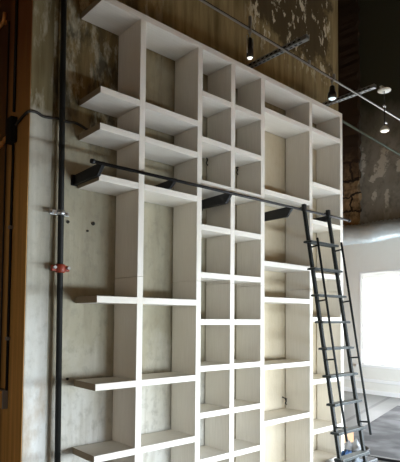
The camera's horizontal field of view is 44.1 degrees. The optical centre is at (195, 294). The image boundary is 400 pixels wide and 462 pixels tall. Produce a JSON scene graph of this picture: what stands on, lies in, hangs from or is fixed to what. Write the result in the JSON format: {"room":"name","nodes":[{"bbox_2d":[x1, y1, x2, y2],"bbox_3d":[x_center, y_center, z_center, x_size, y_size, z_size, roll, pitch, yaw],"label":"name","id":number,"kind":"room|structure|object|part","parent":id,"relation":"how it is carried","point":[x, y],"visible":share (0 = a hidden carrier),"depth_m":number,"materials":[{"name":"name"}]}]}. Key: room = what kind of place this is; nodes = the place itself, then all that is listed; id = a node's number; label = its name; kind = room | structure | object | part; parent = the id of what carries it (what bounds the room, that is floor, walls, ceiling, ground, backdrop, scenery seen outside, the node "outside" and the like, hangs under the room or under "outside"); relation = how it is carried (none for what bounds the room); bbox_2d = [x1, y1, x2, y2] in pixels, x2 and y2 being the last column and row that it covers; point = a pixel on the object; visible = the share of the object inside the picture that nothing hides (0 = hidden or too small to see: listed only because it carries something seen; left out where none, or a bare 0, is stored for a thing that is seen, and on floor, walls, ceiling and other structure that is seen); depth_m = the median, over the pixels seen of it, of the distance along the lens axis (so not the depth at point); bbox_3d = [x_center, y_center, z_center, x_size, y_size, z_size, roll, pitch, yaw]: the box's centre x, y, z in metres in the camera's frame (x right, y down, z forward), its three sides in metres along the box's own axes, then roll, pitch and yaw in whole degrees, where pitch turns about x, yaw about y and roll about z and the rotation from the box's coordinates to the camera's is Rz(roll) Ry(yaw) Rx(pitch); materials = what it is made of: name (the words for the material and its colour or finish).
{"room":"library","nodes":[
{"label":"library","id":0,"kind":"room"},
{"bbox_2d":[0,0,54,461],"bbox_3d":[-2.431,-2.821,5.043,0.166,9.300,4.200,3,-4,-41],"label":"wall","id":1,"kind":"structure","parent":0,"point":[43,15],"depth_m":3.38,"materials":[{"name":"concrete"}]},
{"bbox_2d":[0,136,5,148],"bbox_3d":[-1.532,-1.113,3.768,0.046,0.054,0.599,3,-4,-41],"label":"copper pipe","id":2,"kind":"object","parent":1,"relation":"attached to","point":[2,142],"visible":0.49,"depth_m":3.62,"materials":[{"name":"brown metal"}]},
{"bbox_2d":[0,12,6,28],"bbox_3d":[-1.568,-2.068,3.868,0.034,0.089,0.458,3,-4,-41],"label":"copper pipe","id":3,"kind":"object","parent":1,"relation":"attached to","point":[4,21],"visible":1,"depth_m":3.71,"materials":[{"name":"brown metal"}]},
{"bbox_2d":[0,388,7,408],"bbox_3d":[-1.357,0.728,3.459,0.046,0.130,0.125,3,-4,-41],"label":"outlet box","id":4,"kind":"object","parent":1,"relation":"attached to","point":[3,393],"visible":1,"depth_m":3.41,"materials":[{"name":"brown metal"}]},
{"bbox_3d":[-1.371,0.727,3.446,0.005,0.120,0.115,3,-4,-41],"label":"plate","id":5,"kind":"part","parent":4,"relation":"part of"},
{"bbox_2d":[0,21,9,371],"bbox_3d":[-1.399,-0.128,3.579,0.012,3.800,0.012,3,-4,-41],"label":"wire","id":6,"kind":"object","parent":1,"relation":"attached to","point":[8,21],"visible":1,"depth_m":3.60,"materials":[{"name":"rubber"}]},
{"bbox_2d":[5,0,17,390],"bbox_3d":[-1.305,-1.082,3.499,0.049,3.500,0.100,3,-4,-41],"label":"conduit","id":7,"kind":"object","parent":1,"relation":"attached to","point":[11,129],"visible":1,"depth_m":3.47,"materials":[{"name":"black metal"}]},
{"bbox_2d":[45,0,337,461],"bbox_3d":[0.255,-2.808,4.817,3.568,9.300,0.329,3,-4,-41],"label":"wall","id":8,"kind":"structure","parent":0,"point":[92,51],"depth_m":3.98,"materials":[{"name":"concrete"}]},
{"bbox_2d":[14,110,87,129],"bbox_3d":[-0.945,-1.202,3.598,0.672,0.073,0.218,3,-4,-41],"label":"cable","id":9,"kind":"object","parent":8,"relation":"attached to","point":[25,113],"visible":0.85,"depth_m":3.41,"materials":[{"name":"rubber"}]},
{"bbox_2d":[246,34,309,68],"bbox_3d":[0.673,-2.132,4.418,0.045,0.037,0.800,3,-4,-41],"label":"channel","id":10,"kind":"object","parent":8,"relation":"attached to","point":[304,38],"visible":0.8,"depth_m":4.34,"materials":[{"name":"grey metal"}]},
{"bbox_2d":[199,0,399,119],"bbox_3d":[1.117,-2.094,4.540,6.800,0.185,0.024,3,-4,-41],"label":"track","id":11,"kind":"object","parent":10,"relation":"attached to","point":[249,27],"visible":0.97,"depth_m":4.24,"materials":[{"name":"metal"}]},
{"bbox_2d":[247,30,252,59],"bbox_3d":[0.434,-1.986,3.935,0.056,0.236,0.054,0,-3,2],"label":"spotlight","id":12,"kind":"object","parent":11,"relation":"hanging from","point":[249,40],"visible":1,"depth_m":3.92,"materials":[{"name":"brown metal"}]},
{"bbox_2d":[328,79,336,100],"bbox_3d":[1.300,-1.944,4.696,0.084,0.196,0.084,3,-4,-41],"label":"spotlight","id":13,"kind":"object","parent":11,"relation":"hanging from","point":[332,95],"visible":1,"depth_m":4.67,"materials":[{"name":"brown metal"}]},
{"bbox_2d":[322,84,375,105],"bbox_3d":[1.567,-2.086,5.247,0.045,0.037,0.735,3,-4,-41],"label":"channel","id":14,"kind":"object","parent":8,"relation":"attached to","point":[373,86],"visible":0.77,"depth_m":5.17,"materials":[{"name":"grey metal"}]},
{"bbox_2d":[377,85,390,132],"bbox_3d":[1.891,-1.847,4.946,0.136,0.450,0.132,3,-4,-41],"label":"spotlight","id":15,"kind":"object","parent":14,"relation":"hanging from","point":[383,90],"visible":1,"depth_m":4.94,"materials":[{"name":"white metal"}]},
{"bbox_3d":[1.893,-1.859,4.948,0.010,0.385,0.010,1,-3,-19],"label":"rod","id":16,"kind":"part","parent":15,"relation":"part of","materials":[{"name":"metal"}]},
{"bbox_2d":[343,0,399,392],"bbox_3d":[5.425,-2.554,9.290,0.300,9.300,8.200,3,-4,-41],"label":"wall","id":17,"kind":"structure","parent":0,"point":[379,26],"depth_m":10.77,"materials":[{"name":"grey paint"}]},
{"bbox_2d":[338,0,361,224],"bbox_3d":[3.437,-4.202,11.342,0.099,5.850,0.758,3,-4,-41],"label":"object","id":18,"kind":"structure","parent":17,"relation":"attached to","point":[349,75],"depth_m":11.21,"materials":[{"name":"brick"}]},
{"bbox_2d":[342,120,399,155],"bbox_3d":[3.451,-1.743,7.171,5.402,0.336,0.028,3,-4,-41],"label":"conduit pipe","id":19,"kind":"object","parent":17,"relation":"attached to","point":[343,121],"visible":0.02,"depth_m":5.99,"materials":[{"name":"grey metal"}]},
{"bbox_2d":[343,218,399,245],"bbox_3d":[5.027,-1.269,9.007,0.573,0.698,5.440,3,-4,-41],"label":"air duct","id":20,"kind":"object","parent":17,"relation":"attached to","point":[376,231],"visible":0.92,"depth_m":10.25,"materials":[{"name":"metal"}]},
{"bbox_2d":[344,387,399,397],"bbox_3d":[5.262,2.040,8.965,0.030,0.090,8.180,3,-4,-41],"label":"baseboard","id":21,"kind":"structure","parent":17,"relation":"attached to","point":[373,392],"depth_m":10.55,"materials":[{"name":"white paint"}]},
{"bbox_2d":[344,376,399,384],"bbox_3d":[5.256,1.787,8.970,0.050,0.075,8.180,3,-4,-41],"label":"trim","id":22,"kind":"structure","parent":17,"relation":"attached to","point":[345,377],"depth_m":10.54,"materials":[{"name":"white paint"}]},
{"bbox_2d":[356,269,399,369],"bbox_3d":[4.905,0.486,9.512,0.200,2.080,3.900,3,-4,-41],"label":"window","id":23,"kind":"structure","parent":17,"relation":"in","point":[379,290],"depth_m":10.62,"materials":[{"name":"white glass"}]},
{"bbox_3d":[4.840,1.497,9.415,0.050,0.050,3.900,3,-4,-41],"label":"sill","id":24,"kind":"part","parent":23,"relation":"part of","materials":[{"name":"white paint"}]},
{"bbox_2d":[361,271,399,278],"bbox_3d":[4.899,-0.459,9.544,0.003,0.130,3.740,3,-4,-41],"label":"roller blind","id":25,"kind":"object","parent":23,"relation":"attached to","point":[368,274],"depth_m":10.61,"materials":[{"name":"white fabric"}]},
{"bbox_2d":[344,391,399,461],"bbox_3d":[0.507,1.897,4.780,13.300,0.100,8.200,3,-4,-41],"label":"floor","id":26,"kind":"structure","parent":0,"point":[378,405],"depth_m":9.06,"materials":[{"name":"grey concrete"}]},
{"bbox_2d":[49,0,70,461],"bbox_3d":[-0.933,-1.232,3.438,0.153,6.000,0.090,3,-4,-41],"label":"standpipe","id":27,"kind":"object","parent":26,"relation":"on","point":[59,268],"visible":1,"depth_m":3.38,"materials":[{"name":"black metal"}]},
{"bbox_2d":[72,0,343,461],"bbox_3d":[0.360,-0.089,4.379,2.962,3.829,0.298,3,-4,-41],"label":"bookcase","id":28,"kind":"object","parent":26,"relation":"on","point":[137,31],"visible":0.91,"depth_m":4.18,"materials":[{"name":"white wood"}]},
{"bbox_3d":[-0.641,1.094,3.450,0.322,0.046,0.298,3,-4,-41],"label":"shelf","id":29,"kind":"part","parent":28,"relation":"part of","materials":[{"name":"white wood"}]},
{"bbox_3d":[-0.637,0.625,3.473,0.322,0.046,0.298,3,-4,-41],"label":"shelf","id":30,"kind":"part","parent":28,"relation":"part of","materials":[{"name":"white wood"}]},
{"bbox_3d":[-0.632,0.042,3.500,0.322,0.046,0.298,3,-4,-41],"label":"shelf","id":31,"kind":"part","parent":28,"relation":"part of","materials":[{"name":"white wood"}]},
{"bbox_3d":[-0.625,-0.779,3.538,0.322,0.046,0.298,3,-4,-41],"label":"shelf","id":32,"kind":"part","parent":28,"relation":"part of","materials":[{"name":"white wood"}]},
{"bbox_3d":[-0.622,-1.129,3.555,0.322,0.046,0.298,3,-4,-41],"label":"shelf","id":33,"kind":"part","parent":28,"relation":"part of","materials":[{"name":"white wood"}]},
{"bbox_3d":[-0.620,-1.382,3.567,0.322,0.046,0.298,3,-4,-41],"label":"shelf","id":34,"kind":"part","parent":28,"relation":"part of","materials":[{"name":"white wood"}]},
{"bbox_3d":[-0.292,1.111,3.757,0.508,0.046,0.298,3,-4,-41],"label":"shelf","id":35,"kind":"part","parent":28,"relation":"part of","materials":[{"name":"white wood"}]},
{"bbox_3d":[-0.288,0.643,3.779,0.508,0.046,0.298,3,-4,-41],"label":"shelf","id":36,"kind":"part","parent":28,"relation":"part of","materials":[{"name":"white wood"}]},
{"bbox_3d":[-0.283,0.059,3.807,0.508,0.046,0.298,3,-4,-41],"label":"shelf","id":37,"kind":"part","parent":28,"relation":"part of","materials":[{"name":"white wood"}]},
{"bbox_3d":[-0.276,-0.761,3.845,0.508,0.046,0.298,3,-4,-41],"label":"shelf","id":38,"kind":"part","parent":28,"relation":"part of","materials":[{"name":"white wood"}]},
{"bbox_3d":[-0.273,-1.111,3.862,0.508,0.046,0.298,3,-4,-41],"label":"shelf","id":39,"kind":"part","parent":28,"relation":"part of","materials":[{"name":"white wood"}]},
{"bbox_3d":[-0.271,-1.365,3.874,0.508,0.046,0.298,3,-4,-41],"label":"shelf","id":40,"kind":"part","parent":28,"relation":"part of","materials":[{"name":"white wood"}]},
{"bbox_2d":[71,158,350,221],"bbox_3d":[0.355,-0.788,4.348,3.074,0.120,0.404,3,-4,-41],"label":"ladder rail","id":41,"kind":"object","parent":28,"relation":"attached to","point":[95,171],"visible":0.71,"depth_m":3.93,"materials":[{"name":"metal"}]},
{"bbox_3d":[-0.861,-0.815,3.540,0.060,0.077,0.010,3,-4,-41],"label":"wall plate","id":42,"kind":"part","parent":41,"relation":"part of","materials":[{"name":"metal"}]},
{"bbox_3d":[0.057,1.319,4.057,0.327,0.046,0.298,3,-4,-41],"label":"shelf","id":43,"kind":"part","parent":28,"relation":"part of","materials":[{"name":"white wood"}]},
{"bbox_3d":[0.060,0.959,4.074,0.327,0.046,0.298,3,-4,-41],"label":"shelf","id":44,"kind":"part","parent":28,"relation":"part of","materials":[{"name":"white wood"}]},
{"bbox_3d":[0.063,0.596,4.091,0.327,0.046,0.298,3,-4,-41],"label":"shelf","id":45,"kind":"part","parent":28,"relation":"part of","materials":[{"name":"white wood"}]},
{"bbox_3d":[0.066,0.228,4.108,0.327,0.046,0.298,3,-4,-41],"label":"shelf","id":46,"kind":"part","parent":28,"relation":"part of","materials":[{"name":"white wood"}]},
{"bbox_3d":[0.070,-0.145,4.126,0.327,0.046,0.298,3,-4,-41],"label":"shelf","id":47,"kind":"part","parent":28,"relation":"part of","materials":[{"name":"white wood"}]},
{"bbox_3d":[0.073,-0.527,4.144,0.327,0.046,0.298,3,-4,-41],"label":"shelf","id":48,"kind":"part","parent":28,"relation":"part of","materials":[{"name":"white wood"}]},
{"bbox_3d":[0.076,-0.882,4.160,0.327,0.046,0.298,3,-4,-41],"label":"shelf","id":49,"kind":"part","parent":28,"relation":"part of","materials":[{"name":"white wood"}]},
{"bbox_3d":[0.079,-1.236,4.177,0.327,0.046,0.298,3,-4,-41],"label":"shelf","id":50,"kind":"part","parent":28,"relation":"part of","materials":[{"name":"white wood"}]},
{"bbox_3d":[0.082,-1.609,4.195,0.327,0.046,0.298,3,-4,-41],"label":"shelf","id":51,"kind":"part","parent":28,"relation":"part of","materials":[{"name":"white wood"}]},
{"bbox_3d":[0.342,1.333,4.308,0.333,0.046,0.298,3,-4,-41],"label":"shelf","id":52,"kind":"part","parent":28,"relation":"part of","materials":[{"name":"white wood"}]},
{"bbox_3d":[0.345,0.973,4.325,0.333,0.046,0.298,3,-4,-41],"label":"shelf","id":53,"kind":"part","parent":28,"relation":"part of","materials":[{"name":"white wood"}]},
{"bbox_3d":[0.348,0.610,4.342,0.333,0.046,0.298,3,-4,-41],"label":"shelf","id":54,"kind":"part","parent":28,"relation":"part of","materials":[{"name":"white wood"}]},
{"bbox_3d":[0.355,-0.131,4.377,0.333,0.046,0.298,3,-4,-41],"label":"shelf","id":55,"kind":"part","parent":28,"relation":"part of","materials":[{"name":"white wood"}]},
{"bbox_3d":[0.352,0.242,4.359,0.333,0.046,0.298,3,-4,-41],"label":"shelf","id":56,"kind":"part","parent":28,"relation":"part of","materials":[{"name":"white wood"}]},
{"bbox_3d":[0.358,-0.513,4.395,0.333,0.046,0.298,3,-4,-41],"label":"shelf","id":57,"kind":"part","parent":28,"relation":"part of","materials":[{"name":"white wood"}]},
{"bbox_3d":[0.361,-0.868,4.411,0.333,0.046,0.298,3,-4,-41],"label":"shelf","id":58,"kind":"part","parent":28,"relation":"part of","materials":[{"name":"white wood"}]},
{"bbox_3d":[0.364,-1.222,4.428,0.333,0.046,0.298,3,-4,-41],"label":"shelf","id":59,"kind":"part","parent":28,"relation":"part of","materials":[{"name":"white wood"}]},
{"bbox_3d":[0.367,-1.595,4.445,0.333,0.046,0.298,3,-4,-41],"label":"shelf","id":60,"kind":"part","parent":28,"relation":"part of","materials":[{"name":"white wood"}]},
{"bbox_3d":[0.760,1.158,4.683,0.676,0.046,0.298,3,-4,-41],"label":"shelf","id":61,"kind":"part","parent":28,"relation":"part of","materials":[{"name":"white wood"}]},
{"bbox_3d":[0.764,0.666,4.706,0.676,0.046,0.298,3,-4,-41],"label":"shelf","id":62,"kind":"part","parent":28,"relation":"part of","materials":[{"name":"white wood"}]},
{"bbox_3d":[0.769,0.061,4.735,0.676,0.046,0.298,3,-4,-41],"label":"shelf","id":63,"kind":"part","parent":28,"relation":"part of","materials":[{"name":"white wood"}]},
{"bbox_3d":[0.772,-0.262,4.750,0.676,0.046,0.298,3,-4,-41],"label":"shelf","id":64,"kind":"part","parent":28,"relation":"part of","materials":[{"name":"white wood"}]},
{"bbox_3d":[0.784,-1.660,4.815,0.676,0.046,0.298,3,-4,-41],"label":"shelf","id":65,"kind":"part","parent":28,"relation":"part of","materials":[{"name":"white wood"}]},
{"bbox_3d":[0.778,-0.911,4.780,0.676,0.046,0.298,3,-4,-41],"label":"shelf","id":66,"kind":"part","parent":28,"relation":"part of","materials":[{"name":"white wood"}]},
{"bbox_3d":[1.233,1.690,5.079,0.495,0.046,0.298,3,-4,-41],"label":"shelf","id":67,"kind":"part","parent":28,"relation":"part of","materials":[{"name":"white wood"}]},
{"bbox_3d":[1.257,-1.094,5.210,0.495,0.046,0.298,3,-4,-41],"label":"shelf","id":68,"kind":"part","parent":28,"relation":"part of","materials":[{"name":"white wood"}]},
{"bbox_3d":[1.262,-1.646,5.235,0.495,0.046,0.298,3,-4,-41],"label":"shelf","id":69,"kind":"part","parent":28,"relation":"part of","materials":[{"name":"white wood"}]},
{"bbox_3d":[1.253,-0.713,5.192,0.495,0.046,0.298,3,-4,-41],"label":"shelf","id":70,"kind":"part","parent":28,"relation":"part of","materials":[{"name":"white wood"}]},
{"bbox_3d":[1.236,1.361,5.094,0.495,0.046,0.298,3,-4,-41],"label":"shelf","id":71,"kind":"part","parent":28,"relation":"part of","materials":[{"name":"white wood"}]},
{"bbox_3d":[1.240,0.875,5.117,0.495,0.046,0.298,3,-4,-41],"label":"shelf","id":72,"kind":"part","parent":28,"relation":"part of","materials":[{"name":"white wood"}]},
{"bbox_3d":[1.245,0.260,5.146,0.495,0.046,0.298,3,-4,-41],"label":"shelf","id":73,"kind":"part","parent":28,"relation":"part of","materials":[{"name":"white wood"}]},
{"bbox_3d":[1.249,-0.183,5.167,0.495,0.046,0.298,3,-4,-41],"label":"shelf","id":74,"kind":"part","parent":28,"relation":"part of","materials":[{"name":"white wood"}]},
{"bbox_2d":[300,204,371,461],"bbox_3d":[1.295,0.494,4.559,0.454,2.695,0.527,3,-4,-41],"label":"library ladder","id":75,"kind":"object","parent":26,"relation":"on","point":[343,430],"visible":0.99,"depth_m":4.52,"materials":[{"name":"grey metal"}]},
{"bbox_3d":[1.204,0.370,4.371,0.021,1.788,0.313,3,-4,-41],"label":"grab rail","id":76,"kind":"part","parent":75,"relation":"part of","materials":[{"name":"grey metal"}]},
{"bbox_3d":[1.500,0.385,4.631,0.021,1.788,0.313,3,-4,-41],"label":"grab rail","id":77,"kind":"part","parent":75,"relation":"part of","materials":[{"name":"grey metal"}]},
{"bbox_2d":[344,427,353,442],"bbox_3d":[1.649,1.715,5.590,0.370,0.360,0.095,3,-4,-41],"label":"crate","id":78,"kind":"object","parent":26,"relation":"on","point":[350,436],"visible":0.04,"depth_m":5.64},
{"bbox_2d":[335,456,376,461],"bbox_3d":[1.557,1.723,4.763,0.400,0.265,0.242,3,-4,-41],"label":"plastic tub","id":79,"kind":"object","parent":26,"relation":"on","point":[369,458],"visible":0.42,"depth_m":4.79,"materials":[{"name":"white plastic"}]},
{"bbox_2d":[341,449,351,455],"bbox_3d":[1.463,1.546,4.789,0.232,0.086,0.073,3,-4,-41],"label":"folded cloth","id":80,"kind":"object","parent":79,"relation":"on","point":[346,451],"visible":0.47,"depth_m":4.76,"materials":[{"name":"blue fabric"}]},
{"bbox_2d":[347,458,362,461],"bbox_3d":[1.510,1.552,4.690,0.197,0.064,0.125,3,-4,-41],"label":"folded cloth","id":81,"kind":"object","parent":79,"relation":"on","point":[356,459],"visible":0.32,"depth_m":4.64,"materials":[{"name":"white fabric"}]},
{"bbox_2d":[344,443,369,455],"bbox_3d":[1.700,1.760,5.303,0.330,0.243,0.330,0,-3,2],"label":"storage bin","id":82,"kind":"object","parent":26,"relation":"on","point":[367,448],"visible":0.2,"depth_m":5.21,"materials":[{"name":"grey plastic"}]},
{"bbox_2d":[344,439,360,450],"bbox_3d":[1.704,1.619,5.309,0.227,0.142,0.266,-1,-3,33],"label":"rag","id":83,"kind":"object","parent":82,"relation":"in","point":[354,445],"visible":0.66,"depth_m":5.27,"materials":[{"name":"white fabric"}]},
{"bbox_2d":[354,406,399,461],"bbox_3d":[3.900,1.950,6.717,3.000,0.034,3.760,-1,-3,34],"label":"rug","id":84,"kind":"object","parent":26,"relation":"on","point":[384,441],"visible":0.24,"depth_m":6.68,"materials":[{"name":"fabric"}]}
]}

